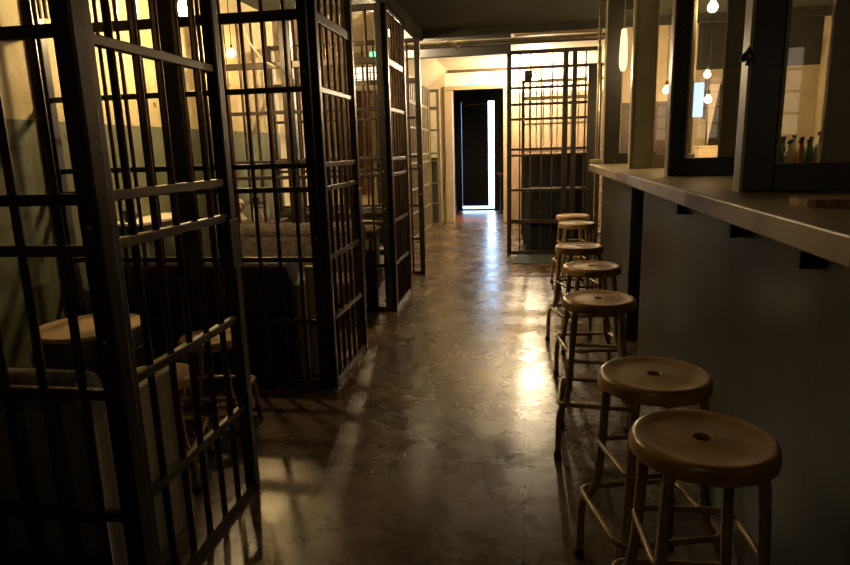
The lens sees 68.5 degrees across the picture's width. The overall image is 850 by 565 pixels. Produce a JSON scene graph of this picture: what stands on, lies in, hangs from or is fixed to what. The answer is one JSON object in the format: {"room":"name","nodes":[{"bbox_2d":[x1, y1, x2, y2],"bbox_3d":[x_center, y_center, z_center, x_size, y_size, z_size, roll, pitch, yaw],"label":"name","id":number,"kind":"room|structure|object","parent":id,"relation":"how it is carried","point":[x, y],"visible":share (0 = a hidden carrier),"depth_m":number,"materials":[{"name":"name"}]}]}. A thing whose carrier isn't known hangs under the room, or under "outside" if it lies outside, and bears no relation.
{"room":"prison-themed bar","nodes":[
{"label":"prison-themed bar","id":0,"kind":"room"},
{"bbox_2d":[0,0,284,367],"bbox_3d":[-2.515,-0.842,3.198,0.150,3.360,8.940,0,12,9],"label":"wall","id":1,"kind":"structure","parent":0,"point":[15,77],"depth_m":3.97,"materials":[{"name":"beige paint"}]},
{"bbox_2d":[117,213,172,234],"bbox_3d":[-2.046,-0.449,4.709,0.300,0.078,0.800,0,12,9],"label":"wall shelf","id":2,"kind":"object","parent":1,"relation":"attached to","point":[166,217],"visible":0.32,"depth_m":4.50,"materials":[{"name":"brown wood"}]},
{"bbox_2d":[123,210,137,221],"bbox_3d":[-2.092,-0.470,4.427,0.097,0.080,0.076,9,16,40],"label":"cup","id":3,"kind":"object","parent":2,"relation":"on","point":[124,211],"visible":0.46,"depth_m":4.41,"materials":[{"name":"grey paint"}]},
{"bbox_2d":[273,39,308,205],"bbox_3d":[-2.673,-2.350,10.226,0.150,3.400,5.210,0,12,9],"label":"wall","id":4,"kind":"structure","parent":0,"point":[275,42],"depth_m":10.91,"materials":[{"name":"beige paint"}]},
{"bbox_2d":[241,0,375,14],"bbox_3d":[-1.614,-2.185,2.802,1.740,0.100,9.020,0,12,9],"label":"ceiling","id":5,"kind":"structure","parent":0,"point":[267,4],"depth_m":6.62,"materials":[{"name":"grey paint"}]},
{"bbox_2d":[36,0,49,18],"bbox_3d":[-2.123,-1.871,3.460,0.190,0.760,0.030,0,12,9],"label":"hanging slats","id":6,"kind":"object","parent":5,"relation":"hanging from","point":[39,9],"visible":0.42,"depth_m":3.53,"materials":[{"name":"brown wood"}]},
{"bbox_2d":[178,0,186,15],"bbox_3d":[-1.673,-2.131,4.263,0.100,0.610,0.100,0,12,9],"label":"pendant bulb","id":7,"kind":"object","parent":5,"relation":"hanging from","point":[182,8],"visible":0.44,"depth_m":4.28,"materials":[{"name":"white glass"}]},
{"bbox_2d":[227,0,234,56],"bbox_3d":[-1.813,-2.427,5.776,0.060,0.650,0.060,0,12,9],"label":"pendant bulb","id":8,"kind":"object","parent":5,"relation":"hanging from","point":[231,53],"visible":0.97,"depth_m":5.81,"materials":[{"name":"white glass"}]},
{"bbox_2d":[243,24,275,67],"bbox_3d":[-1.398,-2.203,5.136,0.300,0.846,0.014,0,12,9],"label":"loose cable","id":9,"kind":"object","parent":5,"relation":"hanging from","point":[254,49],"visible":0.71,"depth_m":5.19,"materials":[{"name":"beige plastic"}]},
{"bbox_2d":[272,12,374,53],"bbox_3d":[1.104,-4.016,9.253,7.900,0.150,5.510,0,12,9],"label":"ceiling","id":10,"kind":"structure","parent":0,"point":[357,18],"depth_m":9.95,"materials":[{"name":"beige paint"}]},
{"bbox_2d":[369,12,374,56],"bbox_3d":[-0.671,-3.341,8.311,0.180,0.680,0.046,0,12,9],"label":"exit light","id":11,"kind":"object","parent":10,"relation":"hanging from","point":[370,52],"visible":0.24,"depth_m":8.35,"materials":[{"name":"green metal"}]},
{"bbox_2d":[388,18,510,59],"bbox_3d":[0.255,-3.300,8.090,1.700,0.720,0.120,0,12,9],"label":"trim","id":12,"kind":"structure","parent":10,"relation":"attached to","point":[499,49],"depth_m":8.06,"materials":[{"name":"brown wood"}]},
{"bbox_2d":[161,210,740,564],"bbox_3d":[0.588,0.071,6.810,8.000,0.100,16.700,0,12,9],"label":"floor","id":13,"kind":"structure","parent":0,"point":[436,446],"depth_m":3.14,"materials":[{"name":"concrete"}]},
{"bbox_2d":[0,0,157,564],"bbox_3d":[-1.713,-0.213,1.811,1.720,2.660,0.070,0,12,9],"label":"bars","id":14,"kind":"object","parent":13,"relation":"on","point":[67,28],"depth_m":1.74,"materials":[{"name":"metal"}]},
{"bbox_2d":[374,0,422,40],"bbox_3d":[-0.765,-1.853,2.737,0.080,0.110,9.020,0,12,9],"label":"trim","id":15,"kind":"structure","parent":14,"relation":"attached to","point":[411,27],"depth_m":6.10,"materials":[{"name":"grey paint"}]},
{"bbox_2d":[30,313,145,380],"bbox_3d":[-1.755,0.515,3.338,0.558,0.604,0.558,0,12,9],"label":"round table","id":16,"kind":"object","parent":13,"relation":"on","point":[55,335],"visible":0.3,"depth_m":3.08,"materials":[{"name":"brown wood"}]},
{"bbox_2d":[0,367,186,564],"bbox_3d":[-1.709,0.626,2.337,1.441,0.801,0.527,0,12,9],"label":"bench sofa","id":17,"kind":"object","parent":13,"relation":"on","point":[67,413],"visible":0.44,"depth_m":2.01,"materials":[{"name":"black leather"}]},
{"bbox_2d":[83,0,259,564],"bbox_3d":[-0.859,-0.307,2.142,0.060,2.660,0.805,0,12,9],"label":"gate","id":18,"kind":"object","parent":13,"relation":"on","point":[226,222],"visible":0.81,"depth_m":2.22,"materials":[{"name":"metal"}]},
{"bbox_2d":[137,363,214,492],"bbox_3d":[-1.206,0.656,2.855,0.373,0.500,0.372,-3,12,-8],"label":"stool","id":19,"kind":"object","parent":13,"relation":"on","point":[183,374],"visible":0.28,"depth_m":2.79,"materials":[{"name":"paint"}]},
{"bbox_2d":[31,0,330,388],"bbox_3d":[-1.478,-0.640,3.794,1.720,2.660,0.070,0,12,9],"label":"bars","id":20,"kind":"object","parent":13,"relation":"on","point":[300,14],"depth_m":3.75,"materials":[{"name":"metal"}]},
{"bbox_2d":[86,262,310,378],"bbox_3d":[-1.483,0.186,4.379,1.456,0.801,0.607,0,12,9],"label":"bench sofa","id":21,"kind":"object","parent":13,"relation":"on","point":[251,269],"visible":0.31,"depth_m":4.04,"materials":[{"name":"black leather"}]},
{"bbox_2d":[177,328,260,435],"bbox_3d":[-1.153,0.532,3.431,0.373,0.500,0.372,-1,12,2],"label":"stool","id":22,"kind":"object","parent":13,"relation":"on","point":[215,341],"visible":0.37,"depth_m":3.33,"materials":[{"name":"wood"}]},
{"bbox_2d":[246,218,288,221],"bbox_3d":[-1.679,-0.223,6.336,0.491,0.800,0.620,0,12,9],"label":"base cabinet","id":23,"kind":"object","parent":13,"relation":"on","point":[248,219],"visible":0.09,"depth_m":6.37,"materials":[{"name":"brown wood"}]},
{"bbox_2d":[239,199,246,221],"bbox_3d":[-1.821,-0.700,6.100,0.150,0.238,0.150,0,12,9],"label":"figurine","id":24,"kind":"object","parent":23,"relation":"on","point":[242,205],"visible":0.27,"depth_m":6.07,"materials":[{"name":"white ceramic"}]},
{"bbox_2d":[248,197,266,221],"bbox_3d":[-1.633,-0.705,6.069,0.150,0.250,0.150,-10,15,-35],"label":"pitcher","id":25,"kind":"object","parent":23,"relation":"on","point":[261,217],"visible":0.46,"depth_m":6.04,"materials":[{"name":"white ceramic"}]},
{"bbox_2d":[209,222,366,329],"bbox_3d":[-1.266,-0.073,5.476,1.452,0.841,0.607,0,12,9],"label":"bench sofa","id":26,"kind":"object","parent":13,"relation":"on","point":[288,236],"visible":0.22,"depth_m":5.56,"materials":[{"name":"brown leather"}]},
{"bbox_2d":[297,272,354,306],"bbox_3d":[-1.275,0.050,5.428,1.400,0.220,0.460,0,12,9],"label":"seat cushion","id":27,"kind":"object","parent":26,"relation":"on","point":[298,272],"depth_m":5.13,"materials":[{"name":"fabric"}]},
{"bbox_2d":[196,2,392,311],"bbox_3d":[-1.181,-1.038,5.628,1.720,2.660,0.070,0,12,9],"label":"wall","id":28,"kind":"structure","parent":13,"relation":"on","point":[377,59],"depth_m":5.52,"materials":[{"name":"paint"}]},
{"bbox_2d":[304,265,319,374],"bbox_3d":[-0.699,0.253,4.105,0.140,0.740,0.040,0,12,9],"label":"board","id":29,"kind":"object","parent":13,"relation":"on","point":[308,269],"visible":0.4,"depth_m":4.08,"materials":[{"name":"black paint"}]},
{"bbox_2d":[307,0,367,386],"bbox_3d":[-0.550,-0.722,4.053,0.060,2.660,0.805,0,12,9],"label":"gate","id":30,"kind":"object","parent":13,"relation":"on","point":[316,20],"visible":1,"depth_m":4.01,"materials":[{"name":"metal"}]},
{"bbox_2d":[281,207,397,256],"bbox_3d":[-0.996,-0.426,7.148,1.452,0.821,0.607,0,12,9],"label":"bench sofa","id":31,"kind":"object","parent":13,"relation":"on","point":[367,211],"visible":0.19,"depth_m":7.19,"materials":[{"name":"brown leather"}]},
{"bbox_2d":[379,243,397,256],"bbox_3d":[-1.004,-0.313,7.098,1.400,0.220,0.460,0,12,9],"label":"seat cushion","id":32,"kind":"object","parent":31,"relation":"on","point":[380,244],"depth_m":6.79,"materials":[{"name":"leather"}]},
{"bbox_2d":[268,37,425,274],"bbox_3d":[-0.906,-1.401,7.297,1.780,2.660,0.070,0,12,9],"label":"wall","id":33,"kind":"structure","parent":13,"relation":"on","point":[417,80],"depth_m":7.18,"materials":[{"name":"paint"}]},
{"bbox_2d":[422,19,605,38],"bbox_3d":[2.225,-2.788,6.691,4.560,0.090,0.060,0,12,9],"label":"trim","id":34,"kind":"structure","parent":33,"relation":"attached to","point":[578,24],"depth_m":6.87,"materials":[{"name":"grey paint"}]},
{"bbox_2d":[364,225,385,305],"bbox_3d":[-0.886,-0.200,6.167,1.046,0.781,0.607,0,12,9],"label":"bench sofa","id":35,"kind":"object","parent":13,"relation":"on","point":[369,246],"visible":0.2,"depth_m":5.84,"materials":[{"name":"brown leather"}]},
{"bbox_2d":[380,255,384,281],"bbox_3d":[-0.873,-0.137,6.255,0.990,0.220,0.460,0,12,9],"label":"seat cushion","id":36,"kind":"object","parent":35,"relation":"on","point":[382,272],"depth_m":6.06,"materials":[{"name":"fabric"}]},
{"bbox_2d":[381,3,412,310],"bbox_3d":[-0.253,-1.120,5.887,0.060,2.660,0.805,0,12,9],"label":"gate","id":37,"kind":"object","parent":13,"relation":"on","point":[393,27],"visible":1,"depth_m":5.83,"materials":[{"name":"metal"}]},
{"bbox_2d":[370,89,441,225],"bbox_3d":[-0.349,-2.370,12.052,1.320,2.550,0.110,0,12,9],"label":"wall","id":38,"kind":"structure","parent":13,"relation":"on","point":[435,163],"depth_m":12.04,"materials":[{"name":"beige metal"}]},
{"bbox_2d":[405,74,431,241],"bbox_3d":[-0.089,-2.146,10.841,0.050,2.600,2.050,0,12,9],"label":"gate","id":39,"kind":"object","parent":13,"relation":"on","point":[424,88],"visible":0.53,"depth_m":11.10,"materials":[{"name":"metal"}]},
{"bbox_2d":[496,173,502,213],"bbox_3d":[1.695,-1.999,14.003,0.200,0.900,0.200,0,12,9],"label":"barrier post","id":40,"kind":"object","parent":13,"relation":"on","point":[500,174],"visible":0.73,"depth_m":13.99,"materials":[{"name":"metal"}]},
{"bbox_2d":[510,254,573,263],"bbox_3d":[1.533,-0.310,8.206,0.820,0.012,0.650,0,12,9],"label":"floor mat","id":41,"kind":"object","parent":13,"relation":"on","point":[515,258],"visible":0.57,"depth_m":8.19,"materials":[{"name":"teal rubber"}]},
{"bbox_2d":[507,46,601,253],"bbox_3d":[1.693,-1.699,8.303,1.200,2.680,0.110,0,12,9],"label":"gate","id":42,"kind":"object","parent":13,"relation":"on","point":[528,73],"visible":0.65,"depth_m":8.26,"materials":[{"name":"metal"}]},
{"bbox_2d":[523,155,585,244],"bbox_3d":[1.959,-1.224,9.280,0.990,1.330,0.040,0,12,9],"label":"booth","id":43,"kind":"object","parent":13,"relation":"on","point":[535,160],"visible":0.25,"depth_m":9.20,"materials":[{"name":"teal paint"}]},
{"bbox_2d":[526,186,584,250],"bbox_3d":[1.874,-0.931,8.948,0.850,0.900,0.550,0,12,9],"label":"bench","id":44,"kind":"object","parent":13,"relation":"on","point":[535,195],"visible":0.42,"depth_m":8.69,"materials":[{"name":"teal paint"}]},
{"bbox_2d":[521,76,603,234],"bbox_3d":[2.353,-2.021,10.162,1.550,2.500,0.050,0,12,9],"label":"wall","id":45,"kind":"structure","parent":13,"relation":"on","point":[579,79],"depth_m":10.07,"materials":[{"name":"paint"}]},
{"bbox_2d":[550,213,593,289],"bbox_3d":[1.539,-0.333,6.537,0.373,0.750,0.372,-2,12,-2],"label":"bar stool","id":46,"kind":"object","parent":13,"relation":"on","point":[568,216],"visible":0.6,"depth_m":6.56,"materials":[{"name":"wood"}]},
{"bbox_2d":[555,221,596,303],"bbox_3d":[1.424,-0.193,5.892,0.373,0.750,0.372,0,12,9],"label":"bar stool","id":47,"kind":"object","parent":13,"relation":"on","point":[565,225],"visible":0.55,"depth_m":5.76,"materials":[{"name":"wood"}]},
{"bbox_2d":[545,242,609,354],"bbox_3d":[1.118,0.098,4.564,0.373,0.750,0.372,-3,12,-8],"label":"bar stool","id":48,"kind":"object","parent":13,"relation":"on","point":[568,248],"visible":0.65,"depth_m":4.50,"materials":[{"name":"wood"}]},
{"bbox_2d":[553,260,620,389],"bbox_3d":[1.006,0.262,3.810,0.373,0.750,0.372,-1,12,1],"label":"bar stool","id":49,"kind":"object","parent":13,"relation":"on","point":[585,268],"visible":0.66,"depth_m":3.71,"materials":[{"name":"wood"}]},
{"bbox_2d":[584,63,602,255],"bbox_3d":[2.176,-1.552,8.096,0.170,2.450,0.040,0,12,9],"label":"board","id":50,"kind":"object","parent":13,"relation":"on","point":[592,68],"visible":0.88,"depth_m":8.02,"materials":[{"name":"wood"}]},
{"bbox_2d":[554,290,635,458],"bbox_3d":[0.827,0.435,3.017,0.373,0.750,0.372,2,12,15],"label":"bar stool","id":51,"kind":"object","parent":13,"relation":"on","point":[588,302],"visible":0.84,"depth_m":2.90,"materials":[{"name":"wood"}]},
{"bbox_2d":[589,4,601,284],"bbox_3d":[1.722,-1.312,6.257,0.140,2.770,0.106,0,12,9],"label":"pipe","id":52,"kind":"object","parent":13,"relation":"on","point":[596,160],"visible":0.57,"depth_m":6.22,"materials":[{"name":"metal"}]},
{"bbox_2d":[574,356,720,561],"bbox_3d":[0.728,0.647,2.032,0.373,0.750,0.372,-3,12,-5],"label":"bar stool","id":53,"kind":"object","parent":13,"relation":"on","point":[668,383],"visible":0.79,"depth_m":1.92,"materials":[{"name":"wood"}]},
{"bbox_2d":[611,409,781,564],"bbox_3d":[0.689,0.739,1.603,0.373,0.750,0.372,0,12,6],"label":"bar stool","id":54,"kind":"object","parent":13,"relation":"on","point":[698,447],"visible":1,"depth_m":1.49,"materials":[{"name":"paint"}]},
{"bbox_2d":[589,163,849,564],"bbox_3d":[1.337,0.281,2.434,0.630,1.265,8.100,0,12,9],"label":"bar counter","id":55,"kind":"object","parent":13,"relation":"on","point":[751,290],"depth_m":2.00,"materials":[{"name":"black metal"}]},
{"bbox_2d":[601,0,633,163],"bbox_3d":[1.968,-1.901,5.953,0.505,1.505,0.077,0,12,9],"label":"window","id":56,"kind":"structure","parent":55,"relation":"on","point":[617,83],"depth_m":5.95,"materials":[{"name":"paint"}]},
{"bbox_2d":[627,0,672,168],"bbox_3d":[1.763,-1.603,4.579,0.470,1.505,0.077,0,12,9],"label":"window","id":57,"kind":"structure","parent":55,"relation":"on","point":[652,19],"depth_m":4.60,"materials":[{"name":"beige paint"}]},
{"bbox_2d":[664,0,745,176],"bbox_3d":[1.569,-1.337,3.353,0.460,1.505,0.077,0,12,9],"label":"window","id":58,"kind":"structure","parent":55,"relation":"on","point":[707,36],"depth_m":3.40,"materials":[{"name":"paint"}]},
{"bbox_2d":[732,0,849,191],"bbox_3d":[1.356,-1.074,2.141,0.494,1.505,0.094,0,12,9],"label":"window","id":59,"kind":"structure","parent":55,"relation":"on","point":[793,123],"depth_m":2.22,"materials":[{"name":"paint"}]},
{"bbox_2d":[789,194,849,207],"bbox_3d":[1.279,-0.230,1.742,0.470,0.022,0.180,0,12,9],"label":"wooden board","id":60,"kind":"object","parent":55,"relation":"on","point":[832,200],"visible":1,"depth_m":1.72,"materials":[{"name":"brown wood"}]},
{"bbox_2d":[453,91,457,212],"bbox_3d":[0.500,-2.959,13.626,0.130,3.000,2.300,0,12,9],"label":"wall","id":61,"kind":"structure","parent":0,"point":[454,92],"depth_m":14.51,"materials":[{"name":"grey paint"}]},
{"bbox_2d":[324,52,603,221],"bbox_3d":[1.497,-2.891,12.210,7.750,3.400,0.150,0,12,9],"label":"wall","id":62,"kind":"structure","parent":0,"point":[515,96],"depth_m":12.03,"materials":[{"name":"beige paint"}]},
{"bbox_2d":[355,66,375,85],"bbox_3d":[-1.143,-4.056,12.270,0.745,0.360,0.032,0,12,9],"label":"window","id":63,"kind":"structure","parent":62,"relation":"in","point":[358,70],"depth_m":12.27,"materials":[{"name":"beige"}]},
{"bbox_2d":[338,88,415,193],"bbox_3d":[-0.925,-2.775,12.424,1.600,2.020,0.068,0,12,9],"label":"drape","id":64,"kind":"object","parent":62,"relation":"hanging from","point":[359,94],"visible":0.12,"depth_m":12.44,"materials":[{"name":"brown fabric"}]},
{"bbox_2d":[405,58,446,85],"bbox_3d":[-0.064,-3.569,10.192,0.400,0.330,3.950,0,12,9],"label":"wall","id":65,"kind":"structure","parent":62,"relation":"attached to","point":[431,69],"depth_m":10.87,"materials":[{"name":"beige paint"}]},
{"bbox_2d":[444,90,455,222],"bbox_3d":[0.496,-2.485,12.455,0.160,2.560,0.220,0,12,9],"label":"trim","id":66,"kind":"structure","parent":62,"relation":"attached to","point":[448,95],"depth_m":12.35,"materials":[{"name":"beige wood"}]},
{"bbox_2d":[444,84,506,90],"bbox_3d":[0.991,-3.771,12.085,1.240,0.080,0.200,0,12,9],"label":"trim","id":67,"kind":"structure","parent":62,"relation":"attached to","point":[488,86],"depth_m":12.00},
{"bbox_2d":[503,88,506,221],"bbox_3d":[1.592,-2.479,12.279,0.100,2.560,0.220,0,12,9],"label":"trim","id":68,"kind":"structure","parent":62,"relation":"attached to","point":[504,89],"depth_m":12.17,"materials":[{"name":"beige wood"}]},
{"bbox_2d":[447,63,603,72],"bbox_3d":[2.855,-4.041,11.637,4.900,0.050,0.050,0,12,9],"label":"trim","id":69,"kind":"structure","parent":62,"relation":"attached to","point":[486,69],"depth_m":11.90,"materials":[{"name":"brown wood"}]},
{"bbox_2d":[463,185,494,208],"bbox_3d":[2.761,-2.821,20.231,11.000,0.100,10.900,0,12,9],"label":"floor","id":70,"kind":"structure","parent":0,"point":[491,187],"depth_m":17.20,"materials":[{"name":"white"}]},
{"bbox_2d":[456,89,502,210],"bbox_3d":[1.462,-3.206,14.660,1.700,3.000,0.100,0,12,9],"label":"door frame","id":71,"kind":"structure","parent":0,"point":[498,93],"depth_m":14.58,"materials":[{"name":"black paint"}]},
{"bbox_2d":[461,101,488,205],"bbox_3d":[1.181,-3.012,14.710,0.620,2.415,0.132,0,12,9],"label":"door","id":72,"kind":"structure","parent":71,"relation":"in","point":[475,156],"depth_m":14.72,"materials":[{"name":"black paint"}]},
{"bbox_2d":[462,208,495,209],"bbox_3d":[1.313,-1.747,15.010,0.870,0.050,0.120,0,12,9],"label":"trim","id":73,"kind":"structure","parent":71,"relation":"attached to","point":[480,208],"depth_m":14.97,"materials":[{"name":"grey paint"}]},
{"bbox_2d":[396,0,606,29],"bbox_3d":[1.509,-2.056,2.324,4.580,0.330,9.020,0,12,9],"label":"ceiling","id":74,"kind":"structure","parent":0,"point":[428,14],"depth_m":6.20,"materials":[{"name":"black paint"}]},
{"bbox_2d":[619,0,626,71],"bbox_3d":[1.667,-2.139,5.223,0.068,0.720,0.068,0,12,9],"label":"lamp","id":75,"kind":"object","parent":74,"relation":"hanging from","point":[623,39],"visible":1,"depth_m":5.24,"materials":[{"name":"beige glass"}]},
{"bbox_2d":[404,32,604,49],"bbox_3d":[0.896,-2.810,7.274,2.330,0.075,0.070,0,12,9],"label":"ceiling pipe","id":76,"kind":"object","parent":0,"point":[588,36],"visible":0.84,"depth_m":7.23,"materials":[{"name":"metal"}]},
{"bbox_2d":[444,40,459,50],"bbox_3d":[0.317,-2.791,7.341,0.178,0.125,0.068,-2,12,-1],"label":"valve","id":77,"kind":"object","parent":76,"relation":"attached to","point":[456,47],"visible":1,"depth_m":7.32,"materials":[{"name":"brown metal"}]},
{"bbox_2d":[405,39,603,50],"bbox_3d":[0.885,-2.921,7.614,2.500,0.060,0.060,0,12,9],"label":"ceiling pipe","id":78,"kind":"object","parent":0,"point":[595,39],"visible":0.15,"depth_m":7.60,"materials":[{"name":"metal"}]},
{"bbox_2d":[435,29,604,69],"bbox_3d":[2.548,-3.691,9.742,4.900,0.070,3.950,0,12,9],"label":"ceiling","id":79,"kind":"structure","parent":0,"point":[487,61],"depth_m":10.60,"materials":[{"name":"beige paint"}]},
{"bbox_2d":[532,60,537,79],"bbox_3d":[1.940,-3.721,11.000,0.100,0.360,0.100,0,12,9],"label":"pendant bulb","id":80,"kind":"object","parent":79,"relation":"hanging from","point":[534,76],"visible":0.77,"depth_m":10.99,"materials":[{"name":"beige glass"}]},
{"bbox_2d":[514,29,602,36],"bbox_3d":[1.614,-3.031,7.576,1.051,0.042,0.032,0,12,9],"label":"ceiling pipe","id":81,"kind":"object","parent":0,"point":[592,30],"visible":0.84,"depth_m":7.57,"materials":[{"name":"metal"}]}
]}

